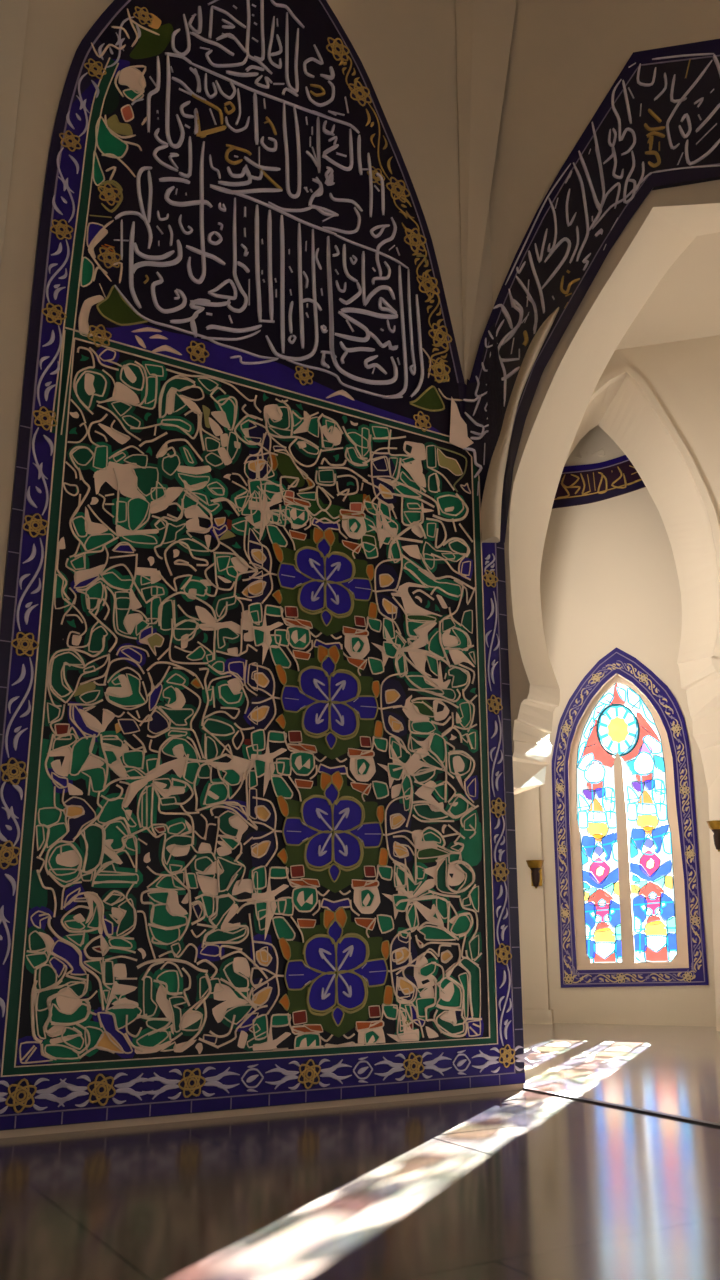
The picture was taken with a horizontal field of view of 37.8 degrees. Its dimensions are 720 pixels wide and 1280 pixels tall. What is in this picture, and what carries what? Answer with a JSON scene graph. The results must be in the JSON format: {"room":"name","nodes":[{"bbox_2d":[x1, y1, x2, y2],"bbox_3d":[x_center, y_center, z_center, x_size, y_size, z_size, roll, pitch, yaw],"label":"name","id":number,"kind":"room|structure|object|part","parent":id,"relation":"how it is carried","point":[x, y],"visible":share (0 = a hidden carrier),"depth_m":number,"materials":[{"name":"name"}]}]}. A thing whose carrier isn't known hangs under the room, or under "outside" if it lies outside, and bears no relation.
{"room":"mosque","nodes":[
{"label":"mosque","id":0,"kind":"room"},
{"bbox_2d":[0,0,28,272],"bbox_3d":[-3.008,-3.535,1.098,0.320,9.000,9.000,-4,-16,14],"label":"wall","id":1,"kind":"structure","parent":0,"point":[13,13],"depth_m":5.28,"materials":[{"name":"paint"}]},
{"bbox_2d":[0,0,492,617],"bbox_3d":[-0.655,-2.156,6.067,3.350,9.000,0.300,9,-18,-29],"label":"wall panel","id":2,"kind":"object","parent":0,"point":[407,50],"visible":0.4,"depth_m":6.70,"materials":[{"name":"paint"}]},
{"bbox_2d":[0,1084,523,1138],"bbox_3d":[-0.448,2.150,4.811,3.045,0.030,0.012,9,-18,-29],"label":"baseboard","id":3,"kind":"structure","parent":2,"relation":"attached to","point":[349,1102],"depth_m":4.76,"materials":[{"name":"stone"}]},
{"bbox_2d":[0,0,541,1130],"bbox_3d":[-0.319,-1.148,5.792,2.993,6.850,0.039,9,-18,-29],"label":"tile panel","id":4,"kind":"object","parent":2,"relation":"attached to","point":[258,837],"visible":1,"depth_m":5.40,"materials":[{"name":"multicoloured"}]},
{"bbox_2d":[0,840,19,869],"bbox_3d":[-1.505,0.915,4.479,0.115,0.124,0.005,9,-18,-29],"label":"flower","id":5,"kind":"object","parent":4,"relation":"on","point":[9,849],"depth_m":4.49,"materials":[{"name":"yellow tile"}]},
{"bbox_2d":[0,758,26,784],"bbox_3d":[-1.505,0.572,4.574,0.119,0.122,0.005,9,-18,-29],"label":"flower","id":6,"kind":"object","parent":4,"relation":"on","point":[13,771],"depth_m":4.57,"materials":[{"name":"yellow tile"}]},
{"bbox_2d":[5,1078,36,1112],"bbox_3d":[-1.382,1.860,4.292,0.123,0.132,0.005,9,-18,-29],"label":"flower","id":7,"kind":"object","parent":4,"relation":"on","point":[20,1093],"depth_m":4.29,"materials":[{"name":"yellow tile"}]},
{"bbox_2d":[11,631,38,656],"bbox_3d":[-1.505,0.018,4.728,0.124,0.122,0.005,9,-18,-29],"label":"flower","id":8,"kind":"object","parent":4,"relation":"on","point":[23,643],"depth_m":4.73,"materials":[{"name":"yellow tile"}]},
{"bbox_2d":[23,513,47,537],"bbox_3d":[-1.505,-0.532,4.881,0.115,0.124,0.005,9,-18,-29],"label":"flower","id":9,"kind":"object","parent":4,"relation":"on","point":[35,525],"depth_m":4.88,"materials":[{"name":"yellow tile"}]},
{"bbox_2d":[33,406,56,429],"bbox_3d":[-1.505,-1.060,5.027,0.119,0.122,0.005,9,-18,-29],"label":"flower","id":10,"kind":"object","parent":4,"relation":"on","point":[44,417],"depth_m":5.03,"materials":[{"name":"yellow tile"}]},
{"bbox_2d":[42,302,66,324],"bbox_3d":[-1.505,-1.606,5.179,0.124,0.122,0.005,9,-18,-29],"label":"flower","id":11,"kind":"object","parent":4,"relation":"on","point":[53,313],"depth_m":5.18,"materials":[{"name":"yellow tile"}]},
{"bbox_2d":[50,219,72,239],"bbox_3d":[-1.505,-2.072,5.308,0.115,0.124,0.005,9,-18,-29],"label":"flower","id":12,"kind":"object","parent":4,"relation":"on","point":[60,229],"depth_m":5.31,"materials":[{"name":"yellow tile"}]},
{"bbox_2d":[59,130,80,151],"bbox_3d":[-1.501,-2.587,5.453,0.119,0.122,0.005,9,-18,-29],"label":"flower","id":13,"kind":"object","parent":4,"relation":"on","point":[69,140],"depth_m":5.45,"materials":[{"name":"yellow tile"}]},
{"bbox_2d":[84,58,106,78],"bbox_3d":[-1.417,-3.060,5.636,0.124,0.122,0.005,9,-18,-29],"label":"flower","id":14,"kind":"object","parent":4,"relation":"on","point":[94,68],"depth_m":5.64,"materials":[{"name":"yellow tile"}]},
{"bbox_2d":[87,324,111,346],"bbox_3d":[-1.307,-1.527,5.279,0.123,0.132,0.005,9,-18,-29],"label":"flower","id":15,"kind":"object","parent":4,"relation":"on","point":[98,335],"depth_m":5.28,"materials":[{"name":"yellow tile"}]},
{"bbox_2d":[87,1073,115,1105],"bbox_3d":[-1.095,1.905,4.457,0.128,0.130,0.005,9,-18,-29],"label":"flower","id":16,"kind":"object","parent":4,"relation":"on","point":[101,1087],"depth_m":4.46,"materials":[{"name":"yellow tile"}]},
{"bbox_2d":[97,246,120,268],"bbox_3d":[-1.289,-1.969,5.413,0.122,0.132,0.005,9,-18,-29],"label":"flower","id":17,"kind":"object","parent":4,"relation":"on","point":[108,257],"depth_m":5.41,"materials":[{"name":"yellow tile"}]},
{"bbox_2d":[98,183,120,205],"bbox_3d":[-1.310,-2.331,5.500,0.128,0.130,0.005,9,-18,-29],"label":"flower","id":18,"kind":"object","parent":4,"relation":"on","point":[109,194],"depth_m":5.50,"materials":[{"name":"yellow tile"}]},
{"bbox_2d":[133,6,152,25],"bbox_3d":[-1.211,-3.491,5.883,0.114,0.124,0.005,9,-18,-29],"label":"flower","id":19,"kind":"object","parent":4,"relation":"on","point":[142,15],"depth_m":5.88,"materials":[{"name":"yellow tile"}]},
{"bbox_2d":[178,1067,205,1098],"bbox_3d":[-0.744,1.961,4.658,0.133,0.130,0.005,9,-18,-29],"label":"flower","id":20,"kind":"object","parent":4,"relation":"on","point":[191,1080],"depth_m":4.66,"materials":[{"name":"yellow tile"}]},
{"bbox_2d":[186,341,209,362],"bbox_3d":[-0.856,-1.522,5.555,0.133,0.130,0.005,9,-18,-29],"label":"flower","id":21,"kind":"object","parent":4,"relation":"on","point":[196,351],"depth_m":5.56,"materials":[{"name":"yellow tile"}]},
{"bbox_2d":[294,366,313,385],"bbox_3d":[-0.312,-1.481,5.879,0.123,0.132,0.005,9,-18,-29],"label":"flower","id":22,"kind":"object","parent":4,"relation":"on","point":[303,375],"depth_m":5.88,"materials":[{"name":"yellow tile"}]},
{"bbox_2d":[298,1059,320,1088],"bbox_3d":[-0.237,2.042,4.947,0.123,0.132,0.005,9,-18,-29],"label":"flower","id":23,"kind":"object","parent":4,"relation":"on","point":[309,1070],"depth_m":4.95,"materials":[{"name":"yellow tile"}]},
{"bbox_2d":[326,37,348,61],"bbox_3d":[-0.138,-3.709,6.605,0.168,0.181,0.005,9,-18,-29],"label":"flower","id":24,"kind":"object","parent":4,"relation":"on","point":[337,48],"depth_m":6.60,"materials":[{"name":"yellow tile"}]},
{"bbox_2d":[348,80,371,105],"bbox_3d":[0.000,-3.437,6.615,0.175,0.178,0.005,9,-18,-29],"label":"flower","id":25,"kind":"object","parent":4,"relation":"on","point":[359,91],"depth_m":6.61,"materials":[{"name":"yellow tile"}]},
{"bbox_2d":[367,166,384,184],"bbox_3d":[0.100,-2.879,6.521,0.133,0.130,0.005,9,-18,-29],"label":"flower","id":26,"kind":"object","parent":4,"relation":"on","point":[375,174],"depth_m":6.52,"materials":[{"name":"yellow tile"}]},
{"bbox_2d":[386,177,409,202],"bbox_3d":[0.239,-2.822,6.591,0.182,0.178,0.005,9,-18,-29],"label":"flower","id":27,"kind":"object","parent":4,"relation":"on","point":[397,188],"depth_m":6.59,"materials":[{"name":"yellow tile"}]},
{"bbox_2d":[403,1052,424,1079],"bbox_3d":[0.268,2.122,5.237,0.128,0.130,0.005,9,-18,-29],"label":"flower","id":28,"kind":"object","parent":4,"relation":"on","point":[413,1062],"depth_m":5.24,"materials":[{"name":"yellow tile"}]},
{"bbox_2d":[404,227,425,252],"bbox_3d":[0.345,-2.498,6.566,0.168,0.181,0.005,9,-18,-29],"label":"flower","id":29,"kind":"object","parent":4,"relation":"on","point":[414,237],"depth_m":6.56,"materials":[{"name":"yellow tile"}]},
{"bbox_2d":[413,411,430,431],"bbox_3d":[0.371,-1.299,6.249,0.128,0.130,0.005,9,-18,-29],"label":"flower","id":30,"kind":"object","parent":4,"relation":"on","point":[421,419],"depth_m":6.25,"materials":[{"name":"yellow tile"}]},
{"bbox_2d":[416,272,439,297],"bbox_3d":[0.424,-2.205,6.534,0.175,0.178,0.005,9,-18,-29],"label":"flower","id":31,"kind":"object","parent":4,"relation":"on","point":[427,283],"depth_m":6.53,"materials":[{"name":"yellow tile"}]},
{"bbox_2d":[428,357,449,382],"bbox_3d":[0.484,-1.646,6.415,0.168,0.181,0.005,9,-18,-29],"label":"flower","id":32,"kind":"object","parent":4,"relation":"on","point":[438,367],"depth_m":6.41,"materials":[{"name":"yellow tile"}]},
{"bbox_2d":[428,323,451,348],"bbox_3d":[0.495,-1.874,6.486,0.182,0.178,0.005,9,-18,-29],"label":"flower","id":33,"kind":"object","parent":4,"relation":"on","point":[439,334],"depth_m":6.48,"materials":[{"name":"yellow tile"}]},
{"bbox_2d":[483,570,497,587],"bbox_3d":[0.774,-0.364,6.238,0.118,0.116,0.005,9,-18,-29],"label":"flower","id":34,"kind":"object","parent":4,"relation":"on","point":[490,577],"depth_m":6.24,"materials":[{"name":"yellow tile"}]},
{"bbox_2d":[487,694,502,713],"bbox_3d":[0.774,0.370,6.034,0.113,0.116,0.005,9,-18,-29],"label":"flower","id":35,"kind":"object","parent":4,"relation":"on","point":[494,701],"depth_m":6.04,"materials":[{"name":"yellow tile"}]},
{"bbox_2d":[491,797,505,817],"bbox_3d":[0.774,0.937,5.877,0.109,0.117,0.005,9,-18,-29],"label":"flower","id":36,"kind":"object","parent":4,"relation":"on","point":[498,804],"depth_m":5.88,"materials":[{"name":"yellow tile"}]},
{"bbox_2d":[493,862,508,882],"bbox_3d":[0.774,1.275,5.783,0.118,0.116,0.005,9,-18,-29],"label":"flower","id":37,"kind":"object","parent":4,"relation":"on","point":[500,869],"depth_m":5.78,"materials":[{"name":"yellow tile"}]},
{"bbox_2d":[495,943,511,964],"bbox_3d":[0.774,1.692,5.668,0.113,0.116,0.005,9,-18,-29],"label":"flower","id":38,"kind":"object","parent":4,"relation":"on","point":[503,951],"depth_m":5.67,"materials":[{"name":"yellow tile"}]},
{"bbox_2d":[499,1044,514,1067],"bbox_3d":[0.774,2.187,5.530,0.109,0.117,0.005,9,-18,-29],"label":"flower","id":39,"kind":"object","parent":4,"relation":"on","point":[506,1051],"depth_m":5.53,"materials":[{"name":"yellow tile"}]},
{"bbox_2d":[0,1023,719,1279],"bbox_3d":[1.464,2.052,4.214,23.000,0.100,21.000,9,-18,-29],"label":"floor","id":40,"kind":"structure","parent":0,"point":[522,1184],"depth_m":3.45,"materials":[{"name":"stone"}]},
{"bbox_2d":[523,1087,719,1127],"bbox_3d":[1.891,1.912,3.912,0.042,0.008,4.000,9,-18,-29],"label":"trim","id":41,"kind":"structure","parent":40,"relation":"in","point":[677,1117],"depth_m":4.93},
{"bbox_2d":[489,0,719,757],"bbox_3d":[13.507,-2.772,3.849,26.020,9.000,1.150,-4,-16,15],"label":"wall","id":42,"kind":"structure","parent":0,"point":[565,56],"depth_m":7.03,"materials":[{"name":"paint"}]},
{"bbox_2d":[455,0,516,381],"bbox_3d":[0.908,-3.322,7.006,0.523,3.623,0.040,1,-16,-4],"label":"trim","id":43,"kind":"structure","parent":42,"relation":"attached to","point":[484,28],"depth_m":7.06,"materials":[{"name":"paint"}]},
{"bbox_2d":[481,307,558,542],"bbox_3d":[0.990,-1.334,6.476,0.540,1.561,0.167,-1,-16,4],"label":"trim","id":44,"kind":"structure","parent":42,"relation":"attached to","point":[491,504],"depth_m":6.42,"materials":[{"name":"paint"}]},
{"bbox_2d":[513,684,559,794],"bbox_3d":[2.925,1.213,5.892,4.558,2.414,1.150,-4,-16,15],"label":"corbel","id":45,"kind":"object","parent":42,"relation":"attached to","point":[532,729],"depth_m":6.57,"materials":[{"name":"beige paint"}]},
{"bbox_2d":[449,39,719,542],"bbox_3d":[2.715,-2.345,6.283,4.401,3.371,0.288,-3,-16,12],"label":"tile band","id":46,"kind":"object","parent":42,"relation":"attached to","point":[657,126],"visible":1,"depth_m":6.74,"materials":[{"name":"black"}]},
{"bbox_2d":[514,425,715,1026],"bbox_3d":[3.220,-0.734,10.254,8.500,8.500,0.151,-4,-16,15],"label":"wall","id":47,"kind":"structure","parent":0,"point":[609,580],"depth_m":10.29,"materials":[{"name":"beige paint"}]},
{"bbox_2d":[526,860,543,888],"bbox_3d":[1.631,2.181,9.782,0.170,0.255,0.181,0,-16,0],"label":"wall sconce","id":48,"kind":"object","parent":47,"relation":"attached to","point":[535,866],"visible":1,"depth_m":9.75,"materials":[{"name":"gold metal"}]},
{"bbox_2d":[552,455,645,508],"bbox_3d":[2.282,-1.640,10.847,1.710,0.637,0.027,-4,-16,15],"label":"inscription band","id":49,"kind":"object","parent":47,"relation":"attached to","point":[588,483],"visible":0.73,"depth_m":10.79,"materials":[{"name":"blue tile"}]},
{"bbox_2d":[568,673,688,969],"bbox_3d":[2.476,1.695,9.984,1.070,2.791,0.190,-4,-16,15],"label":"window","id":50,"kind":"structure","parent":47,"relation":"attached to","point":[618,732],"depth_m":9.92,"materials":[{"name":"glass"}]},
{"bbox_3d":[2.475,3.004,9.616,1.070,0.071,0.140,-4,-16,15],"label":"sill","id":51,"kind":"part","parent":50,"relation":"part of","materials":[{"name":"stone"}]},
{"bbox_2d":[552,647,708,987],"bbox_3d":[2.471,1.607,9.893,1.311,3.178,0.026,-4,-16,15],"label":"tile surround","id":52,"kind":"object","parent":47,"relation":"attached to","point":[618,661],"visible":1,"depth_m":9.83,"materials":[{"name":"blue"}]},
{"bbox_2d":[555,783,564,792],"bbox_3d":[1.920,1.420,10.098,0.092,0.095,0.005,-4,-16,15],"label":"flower","id":53,"kind":"object","parent":52,"relation":"on","point":[559,787],"depth_m":10.10,"materials":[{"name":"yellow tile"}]},
{"bbox_2d":[557,845,566,854],"bbox_3d":[1.911,1.982,9.944,0.096,0.095,0.005,-4,-16,15],"label":"flower","id":54,"kind":"object","parent":52,"relation":"on","point":[561,849],"depth_m":9.94,"materials":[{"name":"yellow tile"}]},
{"bbox_2d":[561,908,569,917],"bbox_3d":[1.909,2.543,9.789,0.087,0.097,0.005,-4,-16,15],"label":"flower","id":55,"kind":"object","parent":52,"relation":"on","point":[565,912],"depth_m":9.79,"materials":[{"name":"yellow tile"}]},
{"bbox_2d":[561,724,570,732],"bbox_3d":[2.004,0.861,10.228,0.093,0.095,0.005,-4,-16,15],"label":"flower","id":56,"kind":"object","parent":52,"relation":"on","point":[565,728],"depth_m":10.23,"materials":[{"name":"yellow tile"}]},
{"bbox_2d":[564,974,573,983],"bbox_3d":[1.910,3.105,9.633,0.097,0.095,0.005,-4,-16,15],"label":"flower","id":57,"kind":"object","parent":52,"relation":"on","point":[568,978],"depth_m":9.63,"materials":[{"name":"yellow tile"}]},
{"bbox_2d":[591,673,600,681],"bbox_3d":[2.305,0.369,10.275,0.095,0.095,0.005,-4,-16,15],"label":"flower","id":58,"kind":"object","parent":52,"relation":"on","point":[595,677],"depth_m":10.27,"materials":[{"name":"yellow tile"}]},
{"bbox_2d":[616,973,625,982],"bbox_3d":[2.358,3.058,9.513,0.095,0.095,0.005,-4,-16,15],"label":"flower","id":59,"kind":"object","parent":52,"relation":"on","point":[620,977],"depth_m":9.51,"materials":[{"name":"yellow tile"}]},
{"bbox_2d":[639,673,647,682],"bbox_3d":[2.734,0.367,10.148,0.088,0.096,0.005,-4,-16,15],"label":"flower","id":60,"kind":"object","parent":52,"relation":"on","point":[643,677],"depth_m":10.15,"materials":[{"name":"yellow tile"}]},
{"bbox_2d":[671,724,681,733],"bbox_3d":[2.990,0.837,9.941,0.097,0.095,0.005,-4,-16,15],"label":"flower","id":61,"kind":"object","parent":52,"relation":"on","point":[675,728],"depth_m":9.94,"materials":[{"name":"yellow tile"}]},
{"bbox_2d":[680,785,688,794],"bbox_3d":[3.017,1.395,9.778,0.087,0.097,0.005,-4,-16,15],"label":"flower","id":62,"kind":"object","parent":52,"relation":"on","point":[684,789],"depth_m":9.78,"materials":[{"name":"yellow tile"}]},
{"bbox_2d":[682,972,692,981],"bbox_3d":[2.918,2.999,9.362,0.094,0.095,0.005,-4,-16,15],"label":"flower","id":63,"kind":"object","parent":52,"relation":"on","point":[686,976],"depth_m":9.36,"materials":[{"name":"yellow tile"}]},
{"bbox_2d":[685,849,695,858],"bbox_3d":[3.019,1.957,9.621,0.096,0.095,0.005,-4,-16,15],"label":"flower","id":64,"kind":"object","parent":52,"relation":"on","point":[689,853],"depth_m":9.62,"materials":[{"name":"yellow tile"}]},
{"bbox_2d":[690,915,699,924],"bbox_3d":[3.015,2.518,9.467,0.091,0.095,0.005,-4,-16,15],"label":"flower","id":65,"kind":"object","parent":52,"relation":"on","point":[694,919],"depth_m":9.47,"materials":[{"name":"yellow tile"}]},
{"bbox_2d":[565,335,719,1030],"bbox_3d":[3.049,-0.894,9.679,8.500,8.500,0.550,-4,-16,15],"label":"wall","id":66,"kind":"structure","parent":0,"point":[621,410],"depth_m":9.73,"materials":[{"name":"beige paint"}]},
{"bbox_2d":[588,366,719,656],"bbox_3d":[2.302,-1.181,9.657,1.905,2.913,0.050,-4,-16,15],"label":"trim","id":67,"kind":"structure","parent":66,"relation":"attached to","point":[660,414],"depth_m":9.57,"materials":[{"name":"beige paint"}]},
{"bbox_2d":[706,820,719,851],"bbox_3d":[3.046,1.671,8.943,0.181,0.255,0.170,0,-16,0],"label":"wall sconce","id":68,"kind":"object","parent":66,"relation":"attached to","point":[714,826],"visible":1,"depth_m":8.91,"materials":[{"name":"gold metal"}]},
{"bbox_2d":[616,232,719,349],"bbox_3d":[2.677,-3.205,8.974,8.500,0.226,2.150,-4,-16,15],"label":"vault","id":69,"kind":"object","parent":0,"point":[685,303],"visible":0.04,"depth_m":9.34,"materials":[{"name":"beige paint"}]}
]}

